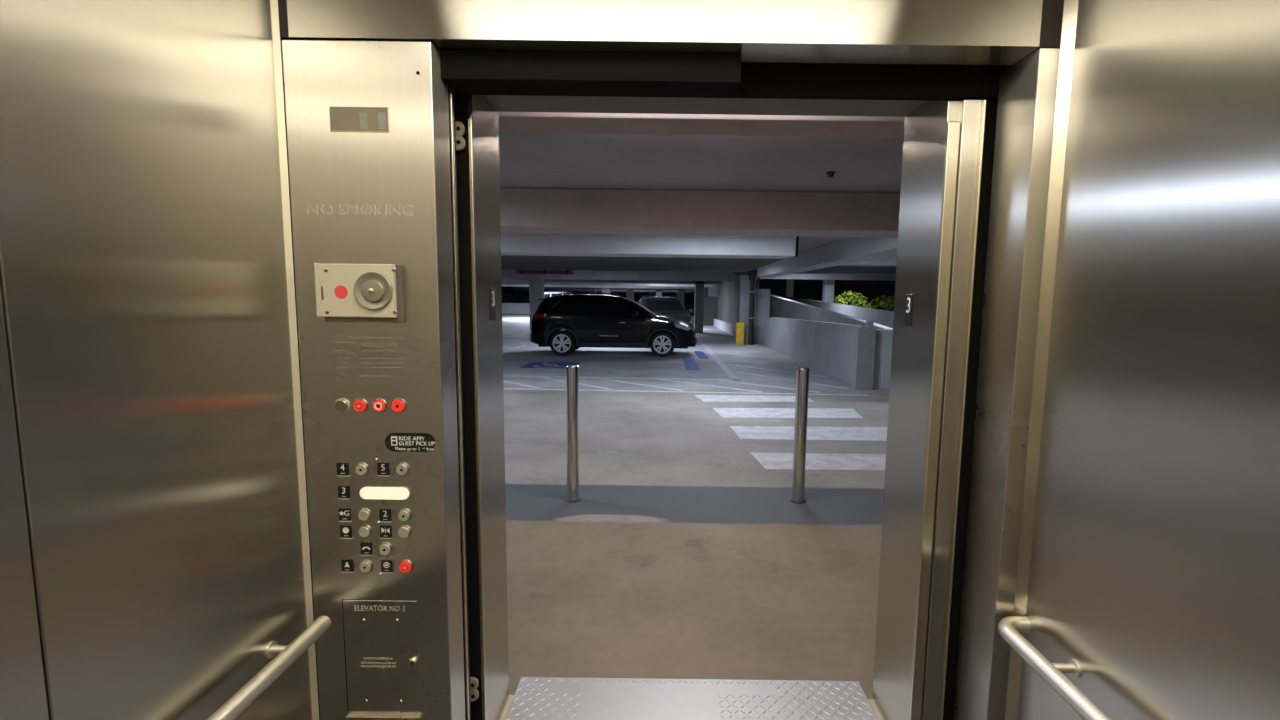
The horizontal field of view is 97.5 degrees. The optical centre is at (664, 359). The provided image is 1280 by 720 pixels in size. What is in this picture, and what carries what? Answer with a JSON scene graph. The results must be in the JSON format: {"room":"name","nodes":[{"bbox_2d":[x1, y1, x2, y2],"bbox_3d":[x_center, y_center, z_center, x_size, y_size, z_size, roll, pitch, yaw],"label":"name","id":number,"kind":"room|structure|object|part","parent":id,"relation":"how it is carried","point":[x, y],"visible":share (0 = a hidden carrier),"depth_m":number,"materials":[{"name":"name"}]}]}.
{"room":"elevator interior","nodes":[
{"label":"elevator interior","id":0,"kind":"room"},
{"bbox_2d":[0,0,311,719],"bbox_3d":[-1.013,0.198,0.571,0.040,2.460,1.930,1,6,0],"label":"wall","id":1,"kind":"structure","parent":0,"point":[151,553],"depth_m":1.06,"materials":[{"name":"metal"}]},
{"bbox_3d":[-1.003,0.234,0.238,0.020,2.420,1.261,1,6,0],"label":"wall panel","id":2,"kind":"part","parent":1,"relation":"part of","materials":[{"name":"metal"}]},
{"bbox_2d":[207,616,330,719],"bbox_3d":[-0.958,0.813,0.669,0.086,0.044,1.755,1,6,0],"label":"handrail","id":3,"kind":"object","parent":1,"relation":"attached to","point":[287,655],"visible":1,"depth_m":1.33,"materials":[{"name":"metal"}]},
{"bbox_2d":[270,0,318,719],"bbox_3d":[-0.986,0.099,1.503,0.012,2.460,0.012,1,6,0],"label":"trim","id":4,"kind":"structure","parent":1,"relation":"attached to","point":[273,3],"depth_m":1.49,"materials":[{"name":"silver metal"}]},
{"bbox_2d":[502,313,564,333],"bbox_3d":[-24.757,-3.583,40.884,40.400,1.020,38.000,1,6,0],"label":"floor","id":5,"kind":"structure","parent":0,"point":[511,323],"depth_m":29.93,"materials":[{"name":"concrete"}]},
{"bbox_2d":[502,303,529,313],"bbox_3d":[-22.455,-3.777,40.005,35.000,0.850,0.300,1,6,0],"label":"wall","id":6,"kind":"structure","parent":5,"relation":"on","point":[510,308],"depth_m":39.86,"materials":[{"name":"concrete"}]},
{"bbox_2d":[529,279,543,331],"bbox_3d":[-5.743,-2.584,25.151,0.550,2.650,0.550,1,6,0],"label":"concrete column","id":7,"kind":"structure","parent":5,"relation":"on","point":[536,286],"depth_m":24.85,"materials":[{"name":"grey concrete"}]},
{"bbox_2d":[544,291,575,297],"bbox_3d":[-6.203,-3.627,36.400,4.465,1.767,2.204,1,8,0],"label":"parked car","id":8,"kind":"object","parent":5,"relation":"on","point":[546,293],"visible":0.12,"depth_m":35.65,"materials":[{"name":"white paint"}]},
{"bbox_2d":[280,41,1013,719],"bbox_3d":[0.000,0.009,1.801,12.000,2.640,0.380,1,6,0],"label":"wall","id":9,"kind":"structure","parent":0,"point":[461,101],"depth_m":1.72,"materials":[{"name":"metal"}]},
{"bbox_2d":[468,95,508,719],"bbox_3d":[-0.581,0.231,1.872,0.012,2.128,0.277,1,6,0],"label":"trim","id":10,"kind":"structure","parent":9,"relation":"attached to","point":[483,122],"depth_m":1.83,"materials":[{"name":"metal"}]},
{"bbox_2d":[490,288,495,319],"bbox_3d":[-0.569,-0.185,1.854,0.004,0.105,0.050,1,6,0],"label":"number plate","id":11,"kind":"object","parent":9,"relation":"attached to","point":[492,290],"visible":1,"depth_m":1.85,"materials":[{"name":"black plastic"}]},
{"bbox_2d":[500,695,882,719],"bbox_3d":[0.100,1.307,1.992,1.418,0.021,0.285,1,6,0],"label":"trim","id":12,"kind":"structure","parent":9,"relation":"attached to","point":[871,701],"depth_m":2.07,"materials":[{"name":"diamond plate steel"}]},
{"bbox_2d":[505,677,877,719],"bbox_3d":[0.099,1.286,2.035,1.336,0.011,0.375,1,6,0],"label":"plate","id":13,"kind":"object","parent":12,"relation":"on","point":[535,698],"visible":1,"depth_m":2.10,"materials":[{"name":"silver metal"}]},
{"bbox_2d":[484,95,925,116],"bbox_3d":[0.127,-0.855,1.769,1.478,0.072,0.260,1,6,0],"label":"trim","id":14,"kind":"structure","parent":9,"relation":"attached to","point":[502,103],"depth_m":1.82,"materials":[{"name":"paint"}]},
{"bbox_2d":[904,294,912,325],"bbox_3d":[0.805,-0.164,1.854,0.004,0.103,0.050,1,6,0],"label":"number plate","id":15,"kind":"object","parent":9,"relation":"attached to","point":[909,298],"visible":1,"depth_m":1.85,"materials":[{"name":"black plastic"}]},
{"bbox_2d":[872,99,963,719],"bbox_3d":[0.826,0.249,1.867,0.051,2.128,0.318,1,6,0],"label":"trim","id":16,"kind":"structure","parent":9,"relation":"attached to","point":[932,130],"depth_m":1.80,"materials":[{"name":"metal"}]},
{"bbox_2d":[634,291,694,312],"bbox_3d":[0.841,-7.270,69.771,10.500,2.650,0.300,1,6,0],"label":"wall","id":17,"kind":"structure","parent":0,"point":[689,299],"depth_m":69.56,"materials":[{"name":"concrete"}]},
{"bbox_2d":[278,0,1063,719],"bbox_3d":[0.014,0.099,1.613,2.010,2.460,0.214,1,6,0],"label":"wall","id":18,"kind":"structure","parent":0,"point":[922,50],"depth_m":1.47,"materials":[{"name":"metal"}]},
{"bbox_2d":[281,39,464,719],"bbox_3d":[-0.792,0.243,1.575,0.378,2.122,0.123,1,6,0],"label":"control panel","id":19,"kind":"object","parent":18,"relation":"attached to","point":[368,143],"visible":1,"depth_m":1.51,"materials":[{"name":"metal"}]},
{"bbox_3d":[-0.879,0.298,1.530,0.033,0.035,0.002,1,6,0],"label":"braille plate","id":20,"kind":"part","parent":19,"relation":"part of","materials":[{"name":"black plastic"}]},
{"bbox_3d":[-0.879,0.362,1.537,0.033,0.035,0.002,1,6,0],"label":"braille plate","id":21,"kind":"part","parent":19,"relation":"part of","materials":[{"name":"black plastic"}]},
{"bbox_3d":[-0.881,0.426,1.544,0.033,0.035,0.002,1,6,0],"label":"braille plate","id":22,"kind":"part","parent":19,"relation":"part of","materials":[{"name":"black plastic"}]},
{"bbox_3d":[-0.881,0.474,1.549,0.033,0.035,0.002,1,6,0],"label":"braille plate","id":23,"kind":"part","parent":19,"relation":"part of","materials":[{"name":"black plastic"}]},
{"bbox_3d":[-0.883,0.572,1.560,0.033,0.035,0.002,1,6,0],"label":"braille plate","id":24,"kind":"part","parent":19,"relation":"part of","materials":[{"name":"black plastic"}]},
{"bbox_2d":[314,263,405,322],"bbox_3d":[-0.794,-0.173,1.455,0.217,0.151,0.050,1,6,0],"label":"box","id":25,"kind":"object","parent":19,"relation":"attached to","point":[344,292],"visible":1,"depth_m":1.45,"materials":[{"name":"beige metal"}]},
{"bbox_3d":[-0.750,-0.177,1.443,0.098,0.098,0.009,1,6,0],"label":"dish","id":26,"kind":"part","parent":25,"relation":"part of","materials":[{"name":"silver metal"}]},
{"bbox_3d":[-0.827,0.523,1.554,0.033,0.035,0.002,1,6,0],"label":"braille plate","id":27,"kind":"part","parent":19,"relation":"part of","materials":[{"name":"black plastic"}]},
{"bbox_3d":[-0.800,0.840,1.589,0.207,0.336,0.001,1,6,0],"label":"service door","id":28,"kind":"part","parent":19,"relation":"part of","materials":[{"name":"metal"}]},
{"bbox_3d":[-0.768,0.298,1.530,0.033,0.035,0.002,1,6,0],"label":"braille plate","id":29,"kind":"part","parent":19,"relation":"part of","materials":[{"name":"black plastic"}]},
{"bbox_3d":[-0.770,0.427,1.544,0.033,0.035,0.002,1,6,0],"label":"braille plate","id":30,"kind":"part","parent":19,"relation":"part of","materials":[{"name":"black plastic"}]},
{"bbox_3d":[-0.771,0.474,1.549,0.033,0.035,0.002,1,6,0],"label":"braille plate","id":31,"kind":"part","parent":19,"relation":"part of","materials":[{"name":"black plastic"}]},
{"bbox_3d":[-0.773,0.573,1.560,0.033,0.035,0.002,1,6,0],"label":"braille plate","id":32,"kind":"part","parent":19,"relation":"part of","materials":[{"name":"black plastic"}]},
{"bbox_2d":[283,85,478,719],"bbox_3d":[-0.872,0.266,1.690,0.563,2.070,0.079,1,6,0],"label":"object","id":33,"kind":"structure","parent":18,"relation":"in","point":[456,129],"depth_m":1.64,"materials":[{"name":"paint"}]},
{"bbox_2d":[921,99,985,719],"bbox_3d":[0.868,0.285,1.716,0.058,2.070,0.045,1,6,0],"label":"door","id":34,"kind":"structure","parent":18,"relation":"in","point":[972,111],"depth_m":1.69,"materials":[{"name":"metal"}]},
{"bbox_2d":[502,312,889,698],"bbox_3d":[-7.455,-3.642,48.246,75.000,0.204,93.300,1,6,0],"label":"floor","id":35,"kind":"structure","parent":0,"point":[685,551],"depth_m":3.88,"materials":[{"name":"concrete"}]},
{"bbox_2d":[502,287,519,302],"bbox_3d":[-12.555,-4.486,42.783,2.926,2.572,1.821,1,6,0],"label":"leafy bush","id":36,"kind":"object","parent":35,"relation":"on","point":[512,294],"visible":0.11,"depth_m":42.59,"materials":[{"name":"green plant"}]},
{"bbox_2d":[522,288,546,302],"bbox_3d":[-9.645,-4.385,43.303,2.681,2.341,1.688,1,6,0],"label":"leafy bush","id":37,"kind":"object","parent":35,"relation":"on","point":[526,295],"visible":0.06,"depth_m":43.04,"materials":[{"name":"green plant"}]},
{"bbox_2d":[565,365,580,502],"bbox_3d":[-0.684,0.544,4.158,0.120,1.018,0.120,1,6,0],"label":"bollard","id":38,"kind":"object","parent":35,"relation":"on","point":[572,371],"visible":1,"depth_m":4.12,"materials":[{"name":"metal"}]},
{"bbox_2d":[602,288,610,294],"bbox_3d":[-3.976,-3.943,38.077,0.550,2.650,0.550,1,6,0],"label":"concrete column","id":39,"kind":"structure","parent":35,"relation":"on","point":[604,290],"depth_m":37.73,"materials":[{"name":"grey concrete"}]},
{"bbox_2d":[530,293,696,356],"bbox_3d":[-1.370,-1.018,15.582,4.465,1.678,2.160,1,6,0],"label":"parked car","id":40,"kind":"object","parent":35,"relation":"on","point":[587,319],"visible":1,"depth_m":14.73,"materials":[{"name":"black paint"}]},
{"bbox_3d":[-2.074,-1.756,14.933,1.592,0.090,0.037,1,6,0],"label":"roof rail","id":41,"kind":"part","parent":40,"relation":"part of","materials":[{"name":"metal"}]},
{"bbox_2d":[632,312,638,316],"bbox_3d":[-0.770,-1.192,14.587,0.160,0.130,0.220,1,6,0],"label":"mirror","id":42,"kind":"object","parent":40,"relation":"attached to","point":[634,314],"depth_m":14.48,"materials":[{"name":"black paint"}]},
{"bbox_2d":[627,290,633,300],"bbox_3d":[-2.865,-4.779,46.032,0.550,2.650,0.550,1,6,0],"label":"concrete column","id":43,"kind":"structure","parent":35,"relation":"on","point":[630,293],"depth_m":45.71,"materials":[{"name":"grey concrete"}]},
{"bbox_2d":[656,290,661,296],"bbox_3d":[-0.558,-5.388,51.998,0.550,2.650,0.550,1,6,0],"label":"concrete column","id":44,"kind":"structure","parent":35,"relation":"on","point":[658,294],"depth_m":51.65,"materials":[{"name":"grey concrete"}]},
{"bbox_2d":[638,295,693,328],"bbox_3d":[-0.130,-1.565,20.849,2.160,1.678,4.465,0,6,-8],"label":"parked car","id":45,"kind":"object","parent":35,"relation":"on","point":[671,306],"visible":0.4,"depth_m":19.97,"materials":[{"name":"grey paint"}]},
{"bbox_2d":[677,290,683,305],"bbox_3d":[1.232,-4.516,44.043,0.550,2.650,0.550,1,6,0],"label":"concrete column","id":46,"kind":"structure","parent":35,"relation":"on","point":[680,293],"depth_m":43.71,"materials":[{"name":"grey concrete"}]},
{"bbox_2d":[694,282,703,332],"bbox_3d":[1.583,-2.591,26.070,0.400,2.650,0.400,1,6,0],"label":"concrete column","id":47,"kind":"structure","parent":35,"relation":"on","point":[699,288],"depth_m":25.89,"materials":[{"name":"grey concrete"}]},
{"bbox_2d":[714,319,735,336],"bbox_3d":[3.049,-2.324,34.243,0.200,0.420,27.400,1,6,0],"label":"wall","id":48,"kind":"structure","parent":35,"relation":"on","point":[727,327],"depth_m":27.24,"materials":[{"name":"concrete"}]},
{"bbox_2d":[735,322,743,344],"bbox_3d":[2.602,-0.917,19.427,0.280,0.760,0.256,1,6,0],"label":"guard","id":49,"kind":"object","parent":35,"relation":"on","point":[739,325],"visible":1,"depth_m":19.32,"materials":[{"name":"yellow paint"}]},
{"bbox_2d":[739,275,749,343],"bbox_3d":[2.844,-1.889,19.657,0.440,2.650,0.400,1,6,0],"label":"concrete column","id":50,"kind":"structure","parent":35,"relation":"on","point":[744,296],"depth_m":19.47,"materials":[{"name":"grey concrete"}]},
{"bbox_2d":[733,269,756,344],"bbox_3d":[2.773,-1.847,19.299,0.900,2.640,0.300,1,6,0],"label":"drain pipe","id":51,"kind":"object","parent":50,"relation":"attached to","point":[752,274],"visible":0.69,"depth_m":19.20,"materials":[{"name":"metal"}]},
{"bbox_2d":[753,289,769,343],"bbox_3d":[3.410,-1.572,20.142,0.580,1.930,0.600,1,6,0],"label":"concrete column","id":52,"kind":"structure","parent":35,"relation":"on","point":[762,296],"depth_m":19.83,"materials":[{"name":"grey concrete"}]},
{"bbox_2d":[785,279,793,296],"bbox_3d":[7.294,-3.440,33.037,0.400,3.000,0.450,1,6,0],"label":"concrete column","id":53,"kind":"structure","parent":35,"relation":"on","point":[789,284],"depth_m":32.74,"materials":[{"name":"grey concrete"}]},
{"bbox_2d":[790,367,809,503],"bbox_3d":[1.013,0.561,4.197,0.120,1.018,0.120,1,6,0],"label":"bollard","id":54,"kind":"object","parent":35,"relation":"on","point":[802,373],"visible":1,"depth_m":4.16,"materials":[{"name":"metal"}]},
{"bbox_2d":[764,317,866,384],"bbox_3d":[3.497,-0.549,14.529,0.180,1.090,9.580,1,6,0],"label":"wall","id":55,"kind":"structure","parent":35,"relation":"on","point":[827,347],"depth_m":12.60,"materials":[{"name":"concrete"}]},
{"bbox_2d":[822,280,834,302],"bbox_3d":[7.283,-2.590,25.082,0.400,3.000,0.450,1,6,0],"label":"concrete column","id":56,"kind":"structure","parent":35,"relation":"on","point":[828,285],"depth_m":24.82,"materials":[{"name":"grey concrete"}]},
{"bbox_2d":[769,294,892,328],"bbox_3d":[4.672,-1.724,20.678,0.200,2.150,18.500,1,6,0],"label":"wall","id":57,"kind":"structure","parent":35,"relation":"on","point":[781,307],"depth_m":18.12,"materials":[{"name":"grey concrete"}]},
{"bbox_2d":[775,295,893,327],"bbox_3d":[7.159,-2.701,29.873,0.250,2.200,32.000,1,6,0],"label":"wall","id":58,"kind":"structure","parent":35,"relation":"on","point":[883,317],"depth_m":20.57,"materials":[{"name":"grey concrete"}]},
{"bbox_2d":[834,282,892,308],"bbox_3d":[11.032,-3.216,32.431,4.035,2.861,2.593,1,6,0],"label":"leafy bush","id":59,"kind":"object","parent":35,"relation":"on","point":[852,286],"visible":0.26,"depth_m":32.01,"materials":[{"name":"green plant"}]},
{"bbox_2d":[852,328,875,389],"bbox_3d":[3.461,-0.023,9.748,0.320,1.060,0.160,1,6,0],"label":"wall","id":60,"kind":"structure","parent":35,"relation":"on","point":[865,338],"depth_m":9.67,"materials":[{"name":"grey concrete"}]},
{"bbox_2d":[866,320,873,327],"bbox_3d":[3.538,-0.620,9.694,0.100,0.140,0.100,1,6,0],"label":"post","id":61,"kind":"object","parent":60,"relation":"on","point":[869,323],"visible":0.98,"depth_m":9.65,"materials":[{"name":"grey concrete"}]},
{"bbox_2d":[873,329,892,388],"bbox_3d":[6.310,0.014,9.829,5.380,1.040,0.160,1,6,0],"label":"wall","id":62,"kind":"structure","parent":35,"relation":"on","point":[883,349],"depth_m":9.75,"materials":[{"name":"concrete"}]},
{"bbox_2d":[499,133,903,281],"bbox_3d":[-11.416,-6.758,48.019,67.000,0.650,93.100,1,6,0],"label":"ceiling","id":63,"kind":"structure","parent":0,"point":[526,160],"depth_m":4.72,"materials":[{"name":"concrete"}]},
{"bbox_2d":[506,290,689,293],"bbox_3d":[-18.604,-7.793,61.797,42.600,0.400,0.500,1,6,0],"label":"concrete beam","id":64,"kind":"structure","parent":63,"relation":"attached to","point":[506,290],"depth_m":61.56,"materials":[{"name":"grey concrete"}]},
{"bbox_2d":[502,284,694,288],"bbox_3d":[-18.637,-5.136,36.938,42.600,0.400,0.500,1,6,0],"label":"concrete beam","id":65,"kind":"structure","parent":63,"relation":"attached to","point":[503,285],"depth_m":36.71,"materials":[{"name":"grey concrete"}]},
{"bbox_2d":[505,288,693,291],"bbox_3d":[-18.617,-6.730,51.853,42.600,0.400,0.500,1,6,0],"label":"concrete beam","id":66,"kind":"structure","parent":63,"relation":"attached to","point":[505,288],"depth_m":51.62,"materials":[{"name":"grey concrete"}]},
{"bbox_2d":[505,287,694,290],"bbox_3d":[-18.628,-5.880,43.898,42.600,0.400,0.500,1,6,0],"label":"concrete beam","id":67,"kind":"structure","parent":63,"relation":"attached to","point":[505,287],"depth_m":43.67,"materials":[{"name":"grey concrete"}]},
{"bbox_2d":[502,282,712,286],"bbox_3d":[-18.645,-4.499,30.972,42.600,0.400,0.500,1,6,0],"label":"concrete beam","id":68,"kind":"structure","parent":63,"relation":"attached to","point":[506,283],"depth_m":30.74,"materials":[{"name":"grey concrete"}]},
{"bbox_2d":[501,279,722,284],"bbox_3d":[-18.652,-3.967,26.000,42.600,0.400,0.500,1,6,0],"label":"concrete beam","id":69,"kind":"structure","parent":63,"relation":"attached to","point":[503,280],"depth_m":25.76,"materials":[{"name":"grey concrete"}]},
{"bbox_2d":[501,269,734,280],"bbox_3d":[-18.658,-3.489,21.526,42.600,0.400,0.500,1,6,0],"label":"concrete beam","id":70,"kind":"structure","parent":63,"relation":"attached to","point":[505,273],"depth_m":21.29,"materials":[{"name":"grey concrete"}]},
{"bbox_2d":[501,255,782,271],"bbox_3d":[-13.905,-2.448,12.363,32.130,0.385,5.030,1,6,0],"label":"concrete beam","id":71,"kind":"structure","parent":63,"relation":"attached to","point":[515,262],"depth_m":11.86,"materials":[{"name":"grey concrete"}]},
{"bbox_2d":[516,269,573,274],"bbox_3d":[-3.171,-2.319,14.812,1.500,0.125,0.140,1,6,0],"label":"pipe","id":72,"kind":"object","parent":71,"relation":"hanging from","point":[567,272],"visible":0.95,"depth_m":14.78,"materials":[{"name":"metal"}]},
{"bbox_2d":[501,233,795,258],"bbox_3d":[-13.909,-2.144,9.520,32.130,0.405,0.650,1,6,0],"label":"concrete beam","id":73,"kind":"structure","parent":63,"relation":"attached to","point":[520,244],"depth_m":9.20,"materials":[{"name":"grey concrete"}]},
{"bbox_2d":[500,188,900,237],"bbox_3d":[-8.619,-1.723,6.173,22.720,0.400,0.580,1,6,0],"label":"concrete beam","id":74,"kind":"structure","parent":63,"relation":"attached to","point":[522,210],"depth_m":5.89,"materials":[{"name":"grey concrete"}]},
{"bbox_2d":[498,112,904,137],"bbox_3d":[-8.383,-1.419,2.811,23.200,0.285,0.270,1,6,0],"label":"header","id":75,"kind":"structure","parent":63,"relation":"attached to","point":[509,122],"depth_m":2.77,"materials":[{"name":"grey concrete"}]},
{"bbox_2d":[795,236,798,255],"bbox_3d":[2.179,-1.920,9.281,0.030,0.400,0.130,1,6,0],"label":"concrete beam","id":76,"kind":"structure","parent":63,"relation":"attached to","point":[797,237],"depth_m":9.23,"materials":[{"name":"grey concrete"}]},
{"bbox_2d":[757,237,897,276],"bbox_3d":[3.529,-2.333,13.021,0.550,0.360,11.622,1,6,-2],"label":"concrete beam","id":77,"kind":"structure","parent":63,"relation":"attached to","point":[853,249],"depth_m":11.04,"materials":[{"name":"grey concrete"}]},
{"bbox_2d":[760,274,895,280],"bbox_3d":[12.996,-3.633,23.983,18.100,0.550,0.500,1,6,0],"label":"concrete beam","id":78,"kind":"structure","parent":63,"relation":"attached to","point":[789,276],"depth_m":23.75,"materials":[{"name":"grey concrete"}]},
{"bbox_2d":[826,171,835,177],"bbox_3d":[1.476,-1.648,5.001,0.084,0.050,0.084,1,6,0],"label":"security camera","id":79,"kind":"object","parent":63,"relation":"attached to","point":[830,174],"visible":1,"depth_m":4.98,"materials":[{"name":"black plastic"}]},
{"bbox_2d":[794,266,895,274],"bbox_3d":[12.990,-3.102,19.011,18.100,0.550,0.500,1,6,0],"label":"concrete beam","id":80,"kind":"structure","parent":63,"relation":"attached to","point":[848,270],"depth_m":18.78,"materials":[{"name":"grey concrete"}]},
{"bbox_2d":[817,243,896,266],"bbox_3d":[12.984,-2.623,14.536,18.100,0.550,0.500,1,6,0],"label":"concrete beam","id":81,"kind":"structure","parent":63,"relation":"attached to","point":[891,261],"depth_m":14.31,"materials":[{"name":"grey concrete"}]},
{"bbox_2d":[703,275,759,325],"bbox_3d":[3.484,-2.700,27.313,3.100,2.650,13.700,1,6,0],"label":"wall","id":82,"kind":"structure","parent":0,"point":[724,307],"depth_m":29.68,"materials":[{"name":"concrete"}]},
{"bbox_2d":[708,285,717,296],"bbox_3d":[3.477,-4.163,33.709,1.750,0.700,0.070,1,6,0],"label":"notice","id":83,"kind":"object","parent":82,"relation":"attached to","point":[712,291],"visible":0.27,"depth_m":33.69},
{"bbox_2d":[1017,0,1279,719],"bbox_3d":[1.017,0.223,0.571,0.040,2.460,1.930,1,6,0],"label":"wall","id":84,"kind":"structure","parent":0,"point":[1155,563],"depth_m":1.12,"materials":[{"name":"metal"}]},
{"bbox_2d":[1005,0,1078,719],"bbox_3d":[1.000,0.124,1.495,0.036,2.460,0.034,1,6,0],"label":"trim","id":85,"kind":"structure","parent":84,"relation":"attached to","point":[1070,11],"depth_m":1.48,"materials":[{"name":"metal"}]},
{"bbox_2d":[998,616,1110,719],"bbox_3d":[0.942,0.816,0.677,0.096,0.041,1.776,1,6,0],"label":"handrail","id":86,"kind":"object","parent":84,"relation":"attached to","point":[1009,627],"visible":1,"depth_m":1.34,"materials":[{"name":"metal"}]},
{"bbox_3d":[0.053,-4.257,55.361,120.000,0.300,79.000,1,6,0],"label":"ground","id":87,"kind":"structure","parent":0,"visible":0},
{"bbox_2d":[835,290,871,307],"bbox_3d":[8.761,-2.239,26.477,2.144,2.101,1.343,1,6,0],"label":"leafy bush","id":88,"kind":"object","parent":87,"relation":"on","point":[846,297],"visible":0.3,"depth_m":26.21,"materials":[{"name":"green plant"}]},
{"bbox_2d":[867,295,894,310],"bbox_3d":[11.245,-2.313,28.400,2.749,1.970,1.698,1,6,0],"label":"leafy bush","id":89,"kind":"object","parent":87,"relation":"on","point":[885,302],"visible":0.23,"depth_m":28.07,"materials":[{"name":"green plant"}]}
]}

